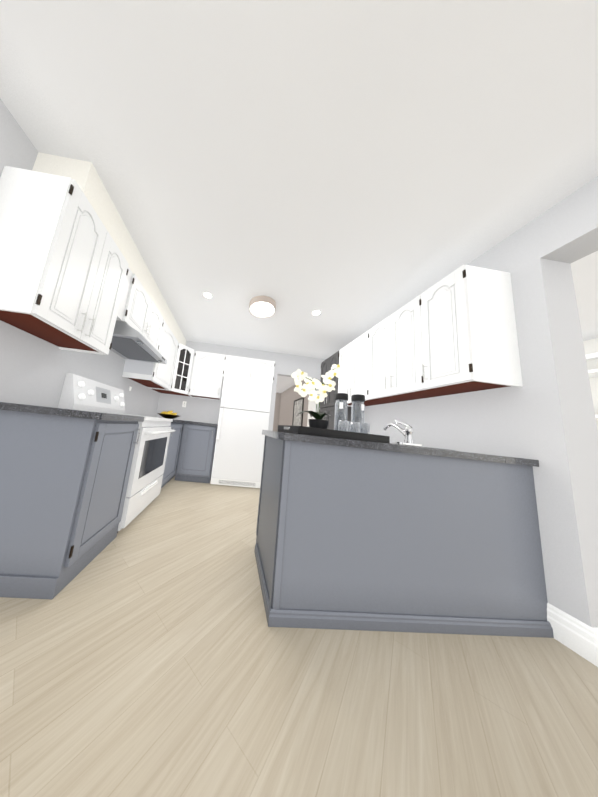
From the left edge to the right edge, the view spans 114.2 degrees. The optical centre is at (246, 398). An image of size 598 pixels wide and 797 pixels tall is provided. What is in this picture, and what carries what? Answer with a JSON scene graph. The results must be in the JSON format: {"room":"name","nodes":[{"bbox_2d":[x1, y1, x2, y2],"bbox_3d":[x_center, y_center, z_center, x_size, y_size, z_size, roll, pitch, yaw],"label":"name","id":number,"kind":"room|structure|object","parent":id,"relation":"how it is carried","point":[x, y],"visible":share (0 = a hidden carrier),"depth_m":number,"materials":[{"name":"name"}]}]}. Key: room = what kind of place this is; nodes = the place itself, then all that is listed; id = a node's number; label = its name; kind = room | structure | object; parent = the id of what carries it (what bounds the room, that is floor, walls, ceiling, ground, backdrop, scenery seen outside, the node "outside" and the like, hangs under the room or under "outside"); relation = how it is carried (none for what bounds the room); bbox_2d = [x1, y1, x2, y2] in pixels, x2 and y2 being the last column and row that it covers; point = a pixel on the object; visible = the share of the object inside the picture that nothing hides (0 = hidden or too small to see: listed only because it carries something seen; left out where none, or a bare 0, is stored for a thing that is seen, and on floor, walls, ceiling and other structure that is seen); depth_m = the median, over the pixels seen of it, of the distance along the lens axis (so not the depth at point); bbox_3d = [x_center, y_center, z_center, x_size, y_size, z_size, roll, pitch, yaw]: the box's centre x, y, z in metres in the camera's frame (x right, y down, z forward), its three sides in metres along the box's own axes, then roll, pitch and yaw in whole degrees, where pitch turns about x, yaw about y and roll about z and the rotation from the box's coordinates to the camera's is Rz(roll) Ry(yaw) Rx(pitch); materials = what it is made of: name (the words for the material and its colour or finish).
{"room":"kitchen","nodes":[
{"label":"kitchen","id":0,"kind":"room"},
{"bbox_2d":[0,99,159,416],"bbox_3d":[-1.464,-0.420,0.429,0.120,2.500,6.640,7,-8,-4],"label":"wall","id":1,"kind":"structure","parent":0,"point":[34,370],"depth_m":1.34,"materials":[{"name":"paint"}]},
{"bbox_2d":[0,166,131,353],"bbox_3d":[-1.224,-0.827,1.286,0.368,0.817,0.580,7,-8,-4],"label":"upper cabinet","id":2,"kind":"object","parent":1,"relation":"attached to","point":[69,280],"depth_m":1.06,"materials":[{"name":"white wood"}]},
{"bbox_2d":[111,321,166,363],"bbox_3d":[-1.231,-0.575,2.030,0.511,0.137,0.748,7,-8,-4],"label":"range hood","id":3,"kind":"object","parent":1,"relation":"attached to","point":[128,342],"visible":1,"depth_m":1.90,"materials":[{"name":"silver metal"}]},
{"bbox_2d":[120,273,163,348],"bbox_3d":[-1.265,-0.896,2.021,0.368,0.475,0.857,7,-8,-4],"label":"upper cabinet","id":4,"kind":"object","parent":1,"relation":"attached to","point":[139,312],"depth_m":1.92,"materials":[{"name":"white wood"}]},
{"bbox_2d":[122,320,179,389],"bbox_3d":[-1.328,-0.617,2.777,0.406,0.817,0.839,7,-8,-4],"label":"upper cabinet","id":5,"kind":"object","parent":1,"relation":"attached to","point":[157,376],"depth_m":2.62,"materials":[{"name":"white wood"}]},
{"bbox_2d":[156,344,193,395],"bbox_3d":[-1.290,-0.517,3.419,0.588,0.817,0.548,7,-8,-4],"label":"upper cabinet","id":6,"kind":"object","parent":1,"relation":"attached to","point":[183,372],"depth_m":3.30,"materials":[{"name":"white wood"}]},
{"bbox_2d":[156,341,325,430],"bbox_3d":[1.294,0.387,3.846,5.980,2.500,0.120,7,-8,-4],"label":"wall","id":7,"kind":"structure","parent":0,"point":[207,410],"depth_m":3.80,"materials":[{"name":"paint"}]},
{"bbox_2d":[188,351,227,398],"bbox_3d":[-0.698,-0.423,3.566,0.631,0.802,0.328,7,-8,-4],"label":"upper cabinet","id":8,"kind":"object","parent":7,"relation":"attached to","point":[209,371],"depth_m":3.41,"materials":[{"name":"white wood"}]},
{"bbox_2d":[228,355,274,382],"bbox_3d":[0.038,-0.526,3.641,0.928,0.420,0.328,7,-8,-4],"label":"upper cabinet","id":9,"kind":"object","parent":7,"relation":"attached to","point":[237,365],"depth_m":3.49,"materials":[{"name":"white wood"}]},
{"bbox_2d":[273,393,280,430],"bbox_3d":[1.854,1.074,8.051,3.920,2.500,0.120,7,-8,-4],"label":"wall","id":10,"kind":"structure","parent":0,"point":[276,412],"depth_m":8.01,"materials":[{"name":"paint"}]},
{"bbox_2d":[278,380,308,426],"bbox_3d":[1.527,0.802,6.461,0.120,2.500,3.040,7,-8,-4],"label":"wall","id":11,"kind":"structure","parent":0,"point":[289,396],"depth_m":6.66,"materials":[{"name":"paint"}]},
{"bbox_2d":[292,397,303,425],"bbox_3d":[1.527,0.576,5.692,0.030,1.140,0.800,7,-8,-4],"label":"framed picture","id":12,"kind":"object","parent":11,"relation":"attached to","point":[298,406],"visible":0.58,"depth_m":5.69,"materials":[{"name":"black"}]},
{"bbox_2d":[0,476,597,796],"bbox_3d":[1.365,1.180,0.408,6.100,0.050,6.580,7,-8,-4],"label":"floor","id":13,"kind":"structure","parent":0,"point":[147,651],"depth_m":0.68,"materials":[{"name":"laminate"}]},
{"bbox_2d":[0,402,143,599],"bbox_3d":[-1.214,0.528,1.219,0.696,0.920,0.540,7,-8,-4],"label":"base cabinet","id":14,"kind":"object","parent":13,"relation":"on","point":[64,475],"visible":1,"depth_m":1.01,"materials":[{"name":"grey wood"}]},
{"bbox_2d":[58,373,174,532],"bbox_3d":[-1.214,0.480,1.884,0.768,1.210,0.754,7,-8,-4],"label":"stove","id":15,"kind":"object","parent":13,"relation":"on","point":[147,465],"visible":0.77,"depth_m":1.72,"materials":[{"name":"white metal"}]},
{"bbox_2d":[161,423,188,487],"bbox_3d":[-1.303,0.738,2.559,0.746,0.880,0.658,7,-8,-4],"label":"base cabinet","id":16,"kind":"object","parent":13,"relation":"on","point":[176,445],"depth_m":2.73,"materials":[{"name":"grey wood"}]},
{"bbox_2d":[181,423,216,482],"bbox_3d":[-0.814,0.884,3.182,0.538,0.880,0.706,7,-8,-4],"label":"base cabinet","id":17,"kind":"object","parent":13,"relation":"on","point":[190,452],"depth_m":2.93,"materials":[{"name":"grey wood"}]},
{"bbox_2d":[171,419,184,422],"bbox_3d":[-1.308,0.325,2.930,0.688,0.040,1.278,7,-8,-4],"label":"countertop","id":18,"kind":"structure","parent":17,"relation":"on","point":[174,421],"depth_m":2.61,"materials":[{"name":"grey stone"}]},
{"bbox_2d":[157,413,179,418],"bbox_3d":[-1.266,0.295,3.081,0.364,0.070,0.364,7,-8,-4],"label":"fruit bowl","id":19,"kind":"object","parent":18,"relation":"on","point":[168,416],"visible":0.85,"depth_m":2.98,"materials":[{"name":"black ceramic"}]},
{"bbox_2d":[161,411,176,414],"bbox_3d":[-1.263,0.245,3.098,0.243,0.114,0.235,7,-8,-4],"label":"pears","id":20,"kind":"object","parent":19,"relation":"in","point":[166,412],"visible":0.67,"depth_m":3.04,"materials":[{"name":"yellow food"}]},
{"bbox_2d":[185,421,217,426],"bbox_3d":[-0.743,0.439,3.282,0.504,0.040,0.643,7,-8,-4],"label":"countertop","id":21,"kind":"structure","parent":17,"relation":"on","point":[210,424],"depth_m":2.98,"materials":[{"name":"grey stone"}]},
{"bbox_2d":[210,375,272,487],"bbox_3d":[-0.082,0.540,3.278,0.805,1.740,0.674,7,-8,-4],"label":"fridge","id":22,"kind":"object","parent":13,"relation":"on","point":[243,420],"visible":0.94,"depth_m":2.97,"materials":[{"name":"white metal"}]},
{"bbox_2d":[254,434,377,630],"bbox_3d":[0.388,0.734,1.296,0.515,0.880,0.610,7,-8,-4],"label":"base cabinet","id":23,"kind":"object","parent":13,"relation":"on","point":[362,535],"depth_m":1.00,"materials":[{"name":"grey wood"}]},
{"bbox_2d":[262,430,538,465],"bbox_3d":[0.930,0.347,1.451,1.578,0.040,0.760,7,-8,-4],"label":"countertop","id":24,"kind":"structure","parent":23,"relation":"on","point":[282,436],"depth_m":1.08,"materials":[{"name":"grey stone"}]},
{"bbox_2d":[278,425,389,443],"bbox_3d":[0.565,0.241,1.299,0.624,0.046,0.335,8,-9,-10],"label":"tray","id":25,"kind":"object","parent":24,"relation":"on","point":[304,430],"visible":1,"depth_m":1.14,"materials":[{"name":"black plastic"}]},
{"bbox_2d":[291,363,346,428],"bbox_3d":[0.480,-0.001,1.321,0.307,0.492,0.260,7,-8,-4],"label":"orchid pot","id":26,"kind":"object","parent":25,"relation":"on","point":[299,375],"visible":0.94,"depth_m":1.30,"materials":[{"name":"white"}]},
{"bbox_2d":[334,393,347,429],"bbox_3d":[0.693,0.122,1.391,0.087,0.315,0.087,7,-8,-4],"label":"bottle","id":27,"kind":"object","parent":25,"relation":"on","point":[341,398],"visible":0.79,"depth_m":1.37,"materials":[{"name":"clear glass"}]},
{"bbox_2d":[338,420,348,431],"bbox_3d":[0.629,0.198,1.230,0.062,0.105,0.062,7,-8,-4],"label":"tumbler","id":28,"kind":"object","parent":25,"relation":"on","point":[343,425],"visible":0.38,"depth_m":1.21,"materials":[{"name":"clear glass"}]},
{"bbox_2d":[349,422,359,432],"bbox_3d":[0.701,0.205,1.228,0.062,0.105,0.062,7,-8,-4],"label":"tumbler","id":29,"kind":"object","parent":25,"relation":"on","point":[354,426],"visible":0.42,"depth_m":1.21,"materials":[{"name":"clear glass"}]},
{"bbox_2d":[351,394,364,422],"bbox_3d":[0.808,0.132,1.375,0.087,0.315,0.088,7,-8,-4],"label":"bottle","id":30,"kind":"object","parent":25,"relation":"on","point":[357,399],"visible":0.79,"depth_m":1.36,"materials":[{"name":"clear glass"}]},
{"bbox_2d":[360,423,369,433],"bbox_3d":[0.769,0.215,1.240,0.062,0.105,0.062,7,-8,-4],"label":"tumbler","id":31,"kind":"object","parent":25,"relation":"on","point":[364,427],"visible":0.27,"depth_m":1.22,"materials":[{"name":"clear glass"}]},
{"bbox_2d":[383,420,422,445],"bbox_3d":[1.204,0.266,1.516,0.200,0.185,0.263,7,-8,-4],"label":"faucet","id":32,"kind":"object","parent":24,"relation":"on","point":[407,432],"visible":1,"depth_m":1.40,"materials":[{"name":"silver metal"}]},
{"bbox_2d":[390,443,455,450],"bbox_3d":[1.254,0.479,1.591,0.456,0.198,0.516,7,-8,-4],"label":"sink","id":33,"kind":"object","parent":24,"relation":"in","point":[419,446],"visible":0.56,"depth_m":1.36,"materials":[{"name":"silver metal"}]},
{"bbox_2d":[318,351,360,429],"bbox_3d":[1.416,0.419,2.981,0.398,2.210,0.570,7,-8,-4],"label":"pantry cabinet","id":34,"kind":"object","parent":13,"relation":"on","point":[327,405],"visible":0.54,"depth_m":2.93,"materials":[{"name":"grey wood"}]},
{"bbox_2d":[374,450,441,633],"bbox_3d":[0.759,0.778,1.326,0.513,0.880,0.600,7,-8,-4],"label":"base cabinet","id":35,"kind":"object","parent":13,"relation":"on","point":[409,552],"depth_m":1.02,"materials":[{"name":"grey wood"}]},
{"bbox_2d":[438,458,553,637],"bbox_3d":[1.351,0.820,1.176,0.668,0.880,0.220,7,-8,-4],"label":"base cabinet","id":36,"kind":"object","parent":13,"relation":"on","point":[493,576],"depth_m":1.06,"materials":[{"name":"grey wood"}]},
{"bbox_2d":[0,0,597,392],"bbox_3d":[1.466,-1.049,2.886,6.100,0.080,10.840,7,-8,-4],"label":"ceiling","id":37,"kind":"structure","parent":0,"point":[351,170],"depth_m":1.01,"materials":[{"name":"paint"}]},
{"bbox_2d":[32,152,185,345],"bbox_3d":[-1.280,-1.220,2.476,0.325,0.288,2.610,7,-8,-4],"label":"ceiling soffit","id":38,"kind":"structure","parent":37,"relation":"attached to","point":[85,176],"depth_m":1.41,"materials":[{"name":"paint"}]},
{"bbox_2d":[202,292,212,298],"bbox_3d":[-0.490,-1.293,2.374,0.132,0.004,0.132,7,-8,-4],"label":"recessed light","id":39,"kind":"object","parent":37,"relation":"in","point":[207,295],"visible":1,"depth_m":2.37,"materials":[{"name":"white"}]},
{"bbox_2d":[249,296,275,317],"bbox_3d":[0.203,-1.169,2.434,0.344,0.082,0.344,7,-8,-4],"label":"drum ceiling light","id":40,"kind":"object","parent":37,"relation":"attached to","point":[262,306],"visible":1,"depth_m":2.39,"materials":[{"name":"beige fabric"}]},
{"bbox_2d":[311,310,321,315],"bbox_3d":[0.915,-1.124,2.486,0.132,0.004,0.132,7,-8,-4],"label":"recessed light","id":41,"kind":"object","parent":37,"relation":"in","point":[316,312],"visible":1,"depth_m":2.48,"materials":[{"name":"white"}]},
{"bbox_2d":[307,389,316,426],"bbox_3d":[2.824,0.722,4.978,2.480,2.500,0.120,7,-8,-4],"label":"wall","id":42,"kind":"structure","parent":0,"point":[311,405],"depth_m":4.91,"materials":[{"name":"white paint"}]},
{"bbox_2d":[361,176,597,626],"bbox_3d":[1.935,-0.018,0.652,0.220,2.500,6.400,7,-8,-4],"label":"wall","id":43,"kind":"structure","parent":0,"point":[544,415],"depth_m":1.15,"materials":[{"name":"paint"}]},
{"bbox_2d":[338,335,389,406],"bbox_3d":[1.556,-0.351,2.462,0.368,0.817,0.675,7,-8,-4],"label":"upper cabinet","id":44,"kind":"object","parent":43,"relation":"attached to","point":[350,382],"depth_m":2.46,"materials":[{"name":"white wood"}]},
{"bbox_2d":[362,302,453,402],"bbox_3d":[1.604,-0.432,1.881,0.368,0.817,0.728,7,-8,-4],"label":"upper cabinet","id":45,"kind":"object","parent":43,"relation":"attached to","point":[387,363],"depth_m":1.88,"materials":[{"name":"white wood"}]},
{"bbox_2d":[410,265,522,393],"bbox_3d":[1.639,-0.492,1.454,0.368,0.817,0.362,7,-8,-4],"label":"upper cabinet","id":46,"kind":"object","parent":43,"relation":"attached to","point":[454,332],"depth_m":1.32,"materials":[{"name":"white wood"}]},
{"bbox_2d":[547,603,597,666],"bbox_3d":[1.768,1.207,0.985,0.256,0.152,0.178,7,-8,-4],"label":"baseboard","id":47,"kind":"structure","parent":43,"relation":"attached to","point":[579,637],"depth_m":0.95,"materials":[{"name":"white wood"}]},
{"bbox_2d":[583,338,597,429],"bbox_3d":[4.462,0.280,0.819,0.120,2.500,6.400,7,-8,-4],"label":"wall","id":48,"kind":"structure","parent":0,"point":[590,346],"depth_m":2.38,"materials":[{"name":"white paint"}]},
{"bbox_2d":[585,352,597,420],"bbox_3d":[4.205,-0.134,2.527,0.260,0.840,1.900,7,-8,-4],"label":"shelf unit","id":49,"kind":"object","parent":48,"relation":"attached to","point":[592,373],"depth_m":2.34,"materials":[{"name":"white wood"}]}
]}

